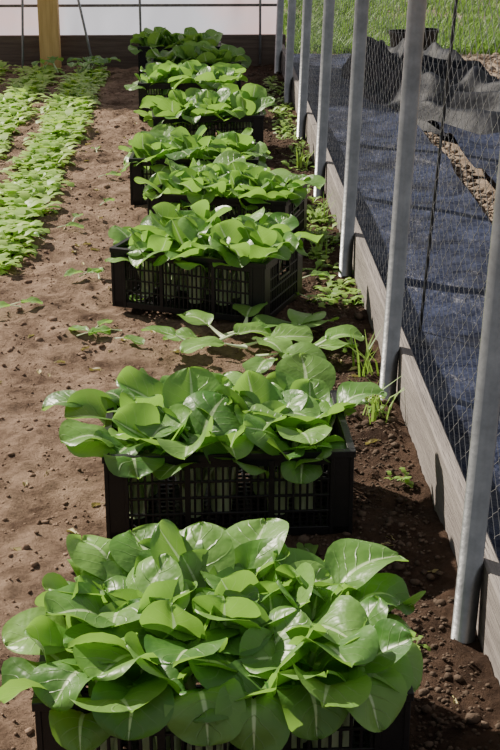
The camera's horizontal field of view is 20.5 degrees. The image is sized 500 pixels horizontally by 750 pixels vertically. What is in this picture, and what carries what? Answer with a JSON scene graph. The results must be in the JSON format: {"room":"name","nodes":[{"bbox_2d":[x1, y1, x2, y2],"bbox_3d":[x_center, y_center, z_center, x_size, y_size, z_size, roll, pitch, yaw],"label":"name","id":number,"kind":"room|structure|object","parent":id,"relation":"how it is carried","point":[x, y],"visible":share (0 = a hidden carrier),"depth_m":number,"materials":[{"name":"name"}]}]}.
{"room":"greenhouse","nodes":[
{"label":"greenhouse","id":0,"kind":"room"},
{"bbox_2d":[0,0,276,34],"bbox_3d":[-1.544,-3.673,10.289,3.600,2.300,0.026,-1,21,-2],"label":"wall","id":1,"kind":"structure","parent":0,"point":[98,20],"depth_m":10.66,"materials":[{"name":"white plastic"}]},
{"bbox_2d":[0,3,276,6],"bbox_3d":[-1.543,-2.830,10.576,3.600,0.020,0.020,-1,21,-2],"label":"trim","id":2,"kind":"structure","parent":1,"relation":"attached to","point":[1,5],"depth_m":10.59,"materials":[{"name":"grey metal"}]},
{"bbox_2d":[0,34,285,68],"bbox_3d":[-1.532,-2.493,10.688,3.620,0.270,0.040,-1,21,-2],"label":"baseboard","id":3,"kind":"structure","parent":1,"relation":"attached to","point":[75,46],"depth_m":10.68,"materials":[{"name":"brown wood"}]},
{"bbox_2d":[0,64,499,749],"bbox_3d":[-1.395,-0.566,5.892,3.570,0.071,10.300,-1,21,-2],"label":"ground","id":4,"kind":"structure","parent":0,"point":[19,508],"depth_m":4.28,"materials":[{"name":"brown soil"}]},
{"bbox_2d":[0,60,14,79],"bbox_3d":[-1.876,-1.360,7.918,0.400,0.139,5.500,0,21,-1],"label":"seedlings","id":5,"kind":"object","parent":4,"relation":"on","point":[2,64],"visible":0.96,"depth_m":10.37,"materials":[{"name":"green plant"}]},
{"bbox_2d":[21,0,23,67],"bbox_3d":[-1.704,-3.117,10.317,0.020,1.602,0.142,13,24,31],"label":"support stake","id":6,"kind":"object","parent":4,"relation":"on","point":[22,1],"visible":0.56,"depth_m":10.47,"materials":[{"name":"metal"}]},
{"bbox_2d":[0,64,64,158],"bbox_3d":[-1.490,-1.356,7.905,0.456,0.138,5.537,-1,21,-2],"label":"seedlings","id":7,"kind":"object","parent":4,"relation":"on","point":[13,102],"visible":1,"depth_m":9.11,"materials":[{"name":"green plant"}]},
{"bbox_2d":[37,0,61,67],"bbox_3d":[-1.522,-3.507,10.133,0.150,2.540,0.120,-1,21,-2],"label":"wooden post","id":8,"kind":"object","parent":4,"relation":"on","point":[48,10],"visible":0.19,"depth_m":10.42,"materials":[{"name":"yellow wood"}]},
{"bbox_2d":[0,65,110,275],"bbox_3d":[-1.116,-1.364,7.927,0.408,0.131,5.488,-1,21,-2],"label":"seedlings","id":9,"kind":"object","parent":4,"relation":"on","point":[20,202],"visible":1,"depth_m":7.20,"materials":[{"name":"green plant"}]},
{"bbox_2d":[77,0,94,66],"bbox_3d":[-1.309,-2.886,10.413,0.256,1.104,0.018,8,22,19],"label":"support stake","id":10,"kind":"object","parent":4,"relation":"on","point":[78,1],"visible":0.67,"depth_m":10.48,"materials":[{"name":"metal"}]},
{"bbox_2d":[0,71,263,749],"bbox_3d":[-0.906,-0.590,5.949,1.766,0.074,9.812,-1,21,-2],"label":"clod","id":11,"kind":"object","parent":4,"relation":"on","point":[26,261],"visible":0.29,"depth_m":4.70,"materials":[{"name":"brown soil"}]},
{"bbox_2d":[138,0,141,39],"bbox_3d":[-0.842,-3.529,10.275,0.020,2.400,0.020,-1,21,-2],"label":"support stake","id":12,"kind":"object","parent":4,"relation":"on","point":[139,1],"visible":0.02,"depth_m":10.57,"materials":[{"name":"metal"}]},
{"bbox_2d":[0,55,329,553],"bbox_3d":[-0.529,-0.989,6.805,1.292,0.111,8.004,-2,21,-6],"label":"scraps","id":13,"kind":"object","parent":4,"relation":"on","point":[98,60],"visible":0.84,"depth_m":5.36,"materials":[{"name":"green plant"}]},
{"bbox_2d":[137,41,220,76],"bbox_3d":[-0.517,-2.352,10.241,0.600,0.220,0.400,0,21,0],"label":"crate","id":14,"kind":"object","parent":4,"relation":"on","point":[142,61],"visible":0.18,"depth_m":10.04,"materials":[{"name":"black plastic"}]},
{"bbox_2d":[128,26,223,58],"bbox_3d":[-0.521,-2.419,10.208,0.752,0.310,0.550,0,21,0],"label":"greens","id":15,"kind":"object","parent":14,"relation":"in","point":[160,36],"visible":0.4,"depth_m":10.11,"materials":[{"name":"green plant"}]},
{"bbox_2d":[137,73,236,118],"bbox_3d":[-0.384,-1.750,8.655,0.600,0.220,0.400,0,21,1],"label":"crate","id":16,"kind":"object","parent":4,"relation":"on","point":[142,92],"visible":0.2,"depth_m":8.45,"materials":[{"name":"black plastic"}]},
{"bbox_2d":[124,60,247,111],"bbox_3d":[-0.392,-1.811,8.618,0.750,0.302,0.590,0,21,1],"label":"greens","id":17,"kind":"object","parent":16,"relation":"in","point":[191,71],"visible":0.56,"depth_m":8.49,"materials":[{"name":"green plant"}]},
{"bbox_2d":[128,143,258,204],"bbox_3d":[-0.254,-0.962,6.582,0.600,0.220,0.400,1,21,2],"label":"crate","id":18,"kind":"object","parent":4,"relation":"on","point":[136,190],"visible":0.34,"depth_m":6.39,"materials":[{"name":"black plastic"}]},
{"bbox_2d":[118,124,272,185],"bbox_3d":[-0.265,-1.025,6.555,0.766,0.297,0.585,1,21,2],"label":"greens","id":19,"kind":"object","parent":18,"relation":"in","point":[163,140],"visible":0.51,"depth_m":6.48,"materials":[{"name":"green plant"}]},
{"bbox_2d":[152,58,240,89],"bbox_3d":[-0.371,-2.055,9.460,0.600,0.220,0.400,-1,21,-4],"label":"crate","id":20,"kind":"object","parent":4,"relation":"on","point":[153,60],"visible":0.06,"depth_m":9.26,"materials":[{"name":"black plastic"}]},
{"bbox_2d":[145,40,250,68],"bbox_3d":[-0.351,-2.124,9.439,0.732,0.304,0.621,-1,21,-4],"label":"greens","id":21,"kind":"object","parent":20,"relation":"in","point":[202,51],"visible":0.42,"depth_m":9.33,"materials":[{"name":"green plant"}]},
{"bbox_2d":[109,230,303,322],"bbox_3d":[-0.153,-0.381,5.052,0.600,0.220,0.400,8,22,20],"label":"crate","id":22,"kind":"object","parent":4,"relation":"on","point":[266,283],"visible":0.66,"depth_m":4.91,"materials":[{"name":"black plastic"}]},
{"bbox_2d":[104,199,322,305],"bbox_3d":[-0.150,-0.456,5.029,0.756,0.317,0.607,9,23,22],"label":"greens","id":23,"kind":"object","parent":22,"relation":"in","point":[198,231],"visible":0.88,"depth_m":4.92,"materials":[{"name":"green plant"}]},
{"bbox_2d":[151,108,263,142],"bbox_3d":[-0.239,-1.353,7.612,0.600,0.220,0.400,-2,21,-4],"label":"crate","id":24,"kind":"object","parent":4,"relation":"on","point":[257,121],"visible":0.32,"depth_m":7.41,"materials":[{"name":"black plastic"}]},
{"bbox_2d":[133,83,274,136],"bbox_3d":[-0.257,-1.435,7.590,0.765,0.328,0.586,-2,21,-4],"label":"greens","id":25,"kind":"object","parent":24,"relation":"in","point":[252,98],"visible":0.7,"depth_m":7.50,"materials":[{"name":"green plant"}]},
{"bbox_2d":[32,605,413,749],"bbox_3d":[-0.053,0.574,2.539,0.642,0.220,0.400,-1,21,-3],"label":"crate","id":26,"kind":"object","parent":4,"relation":"on","point":[396,736],"visible":0.14,"depth_m":2.35,"materials":[{"name":"black plastic"}]},
{"bbox_2d":[0,518,425,749],"bbox_3d":[-0.053,0.494,2.486,0.776,0.347,0.588,-1,21,-3],"label":"greens","id":27,"kind":"object","parent":26,"relation":"in","point":[153,611],"visible":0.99,"depth_m":2.39,"materials":[{"name":"green plant"}]},
{"bbox_2d":[146,179,307,233],"bbox_3d":[-0.090,-0.694,5.877,0.600,0.220,0.400,6,21,14],"label":"crate","id":28,"kind":"object","parent":4,"relation":"on","point":[285,206],"visible":0.2,"depth_m":5.70,"materials":[{"name":"black plastic"}]},
{"bbox_2d":[134,150,325,221],"bbox_3d":[-0.077,-0.757,5.858,0.769,0.291,0.578,6,21,14],"label":"greens","id":29,"kind":"object","parent":28,"relation":"in","point":[229,175],"visible":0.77,"depth_m":5.76,"materials":[{"name":"green plant"}]},
{"bbox_2d":[102,390,355,538],"bbox_3d":[-0.060,0.219,3.474,0.600,0.220,0.400,-1,21,-3],"label":"crate","id":30,"kind":"object","parent":4,"relation":"on","point":[337,476],"visible":0.54,"depth_m":3.30,"materials":[{"name":"black plastic"}]},
{"bbox_2d":[41,352,386,518],"bbox_3d":[-0.084,0.151,3.455,0.892,0.300,0.573,-1,21,-3],"label":"greens","id":31,"kind":"object","parent":30,"relation":"in","point":[183,413],"visible":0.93,"depth_m":3.37,"materials":[{"name":"green plant"}]},
{"bbox_2d":[0,121,457,703],"bbox_3d":[-0.279,-0.454,5.582,1.323,0.059,6.270,-1,21,-2],"label":"debris","id":32,"kind":"object","parent":4,"relation":"on","point":[93,504],"visible":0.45,"depth_m":4.47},
{"bbox_2d":[141,301,363,372],"bbox_3d":[0.034,-0.140,4.554,0.591,0.094,0.648,18,27,39],"label":"leaves","id":33,"kind":"object","parent":4,"relation":"on","point":[298,329],"visible":0.96,"depth_m":4.54,"materials":[{"name":"green plant"}]},
{"bbox_2d":[259,0,261,63],"bbox_3d":[0.078,-3.539,10.303,0.020,2.400,0.020,-1,21,-2],"label":"support stake","id":34,"kind":"object","parent":4,"relation":"on","point":[260,1],"visible":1,"depth_m":10.63,"materials":[{"name":"metal"}]},
{"bbox_2d":[274,0,283,73],"bbox_3d":[0.251,-3.350,10.016,0.140,2.352,0.062,-1,21,-2],"label":"steel post","id":35,"kind":"object","parent":4,"relation":"on","point":[280,3],"visible":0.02,"depth_m":10.31,"materials":[{"name":"grey metal"}]},
{"bbox_2d":[284,0,295,102],"bbox_3d":[0.293,-2.878,8.774,0.140,2.352,0.062,-1,21,-2],"label":"steel post","id":36,"kind":"object","parent":4,"relation":"on","point":[291,3],"visible":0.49,"depth_m":9.04,"materials":[{"name":"grey metal"}]},
{"bbox_2d":[297,0,311,139],"bbox_3d":[0.335,-2.406,7.531,0.140,2.352,0.062,-1,21,-2],"label":"steel post","id":37,"kind":"object","parent":4,"relation":"on","point":[307,4],"visible":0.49,"depth_m":7.77,"materials":[{"name":"grey metal"}]},
{"bbox_2d":[313,0,334,196],"bbox_3d":[0.376,-1.934,6.288,0.140,2.352,0.062,-1,21,-2],"label":"steel post","id":38,"kind":"object","parent":4,"relation":"on","point":[329,5],"visible":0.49,"depth_m":6.49,"materials":[{"name":"grey metal"}]},
{"bbox_2d":[264,76,430,650],"bbox_3d":[-0.079,-0.798,6.464,0.999,0.093,7.750,-1,21,-2],"label":"weeds","id":39,"kind":"object","parent":4,"relation":"on","point":[335,292],"visible":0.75,"depth_m":5.67,"materials":[{"name":"green plant"}]},
{"bbox_2d":[291,145,404,423],"bbox_3d":[0.318,-0.561,5.668,0.256,0.143,3.705,-1,21,-2],"label":"grass tufts","id":40,"kind":"object","parent":4,"relation":"on","point":[375,402],"visible":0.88,"depth_m":4.41,"materials":[{"name":"green plant"}]},
{"bbox_2d":[338,0,368,276],"bbox_3d":[0.418,-1.462,5.045,0.140,2.352,0.062,-1,21,-2],"label":"steel post","id":41,"kind":"object","parent":4,"relation":"on","point":[361,12],"visible":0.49,"depth_m":5.23,"materials":[{"name":"grey metal"}]},
{"bbox_2d":[379,0,426,400],"bbox_3d":[0.460,-0.990,3.803,0.140,2.352,0.062,-1,21,-2],"label":"steel post","id":42,"kind":"object","parent":4,"relation":"on","point":[416,9],"visible":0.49,"depth_m":3.96,"materials":[{"name":"silver metal"}]},
{"bbox_2d":[451,152,499,643],"bbox_3d":[0.502,-0.518,2.560,0.140,2.352,0.062,-1,21,-2],"label":"steel post","id":43,"kind":"object","parent":4,"relation":"on","point":[486,411],"visible":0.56,"depth_m":2.79,"materials":[{"name":"silver metal"}]},
{"bbox_2d":[293,0,499,558],"bbox_3d":[0.456,-1.487,5.883,0.067,1.502,9.669,-1,21,-2],"label":"netting","id":44,"kind":"object","parent":43,"relation":"attached to","point":[313,45],"visible":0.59,"depth_m":4.01,"materials":[{"name":"black plastic"}]},
{"bbox_2d":[281,44,499,685],"bbox_3d":[0.406,-0.675,5.994,0.034,0.205,10.046,-1,21,-2],"label":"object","id":45,"kind":"structure","parent":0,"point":[441,470],"depth_m":3.72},
{"bbox_2d":[285,0,499,223],"bbox_3d":[0.560,-3.475,13.682,30.000,0.017,40.000,-1,21,-2],"label":"ground","id":46,"kind":"structure","parent":0,"point":[480,172],"depth_m":7.76,"materials":[{"name":"soil"}]},
{"bbox_2d":[283,0,499,54],"bbox_3d":[2.882,-3.877,14.512,5.616,0.152,6.526,-1,21,-2],"label":"grass lawn","id":47,"kind":"structure","parent":46,"relation":"on","point":[495,20],"depth_m":13.19,"materials":[{"name":"green plant"}]},
{"bbox_2d":[293,53,499,561],"bbox_3d":[0.768,-0.690,6.132,0.661,0.054,10.700,-1,21,-2],"label":"fabric","id":48,"kind":"object","parent":46,"relation":"on","point":[465,420],"visible":0.41,"depth_m":5.62,"materials":[{"name":"black fabric"}]},
{"bbox_2d":[388,29,405,46],"bbox_3d":[1.238,-2.709,11.320,0.216,0.225,0.216,-1,21,-2],"label":"nursery pot","id":49,"kind":"object","parent":46,"relation":"on","point":[403,31],"visible":0.34,"depth_m":11.23,"materials":[{"name":"black plastic"}]},
{"bbox_2d":[423,28,438,50],"bbox_3d":[1.455,-2.747,11.420,0.216,0.225,0.216,-1,21,-2],"label":"nursery pot","id":50,"kind":"object","parent":46,"relation":"on","point":[429,42],"visible":0.38,"depth_m":11.33,"materials":[{"name":"black plastic"}]},
{"bbox_2d":[418,0,457,331],"bbox_3d":[0.641,-1.178,4.283,0.151,2.341,0.011,-1,21,-2],"label":"rod","id":51,"kind":"object","parent":46,"relation":"on","point":[456,4],"visible":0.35,"depth_m":4.46,"materials":[{"name":"metal"}]},
{"bbox_2d":[424,53,499,222],"bbox_3d":[1.862,-1.224,7.684,1.840,0.050,8.124,-1,21,-2],"label":"gravel stones","id":52,"kind":"object","parent":46,"relation":"on","point":[480,58],"visible":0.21,"depth_m":7.37,"materials":[{"name":"gravel"}]},
{"bbox_2d":[429,120,499,182],"bbox_3d":[2.755,-0.446,5.382,3.167,0.140,9.000,-1,21,-2],"label":"fabric","id":53,"kind":"object","parent":46,"relation":"on","point":[495,136],"visible":0.19,"depth_m":7.53,"materials":[{"name":"fabric"}]},
{"bbox_2d":[341,36,499,137],"bbox_3d":[1.376,-2.052,9.434,1.450,0.297,3.600,-1,21,-2],"label":"tarp","id":54,"kind":"object","parent":53,"relation":"on","point":[454,64],"visible":0.54,"depth_m":8.83,"materials":[{"name":"grey plastic"}]}
]}

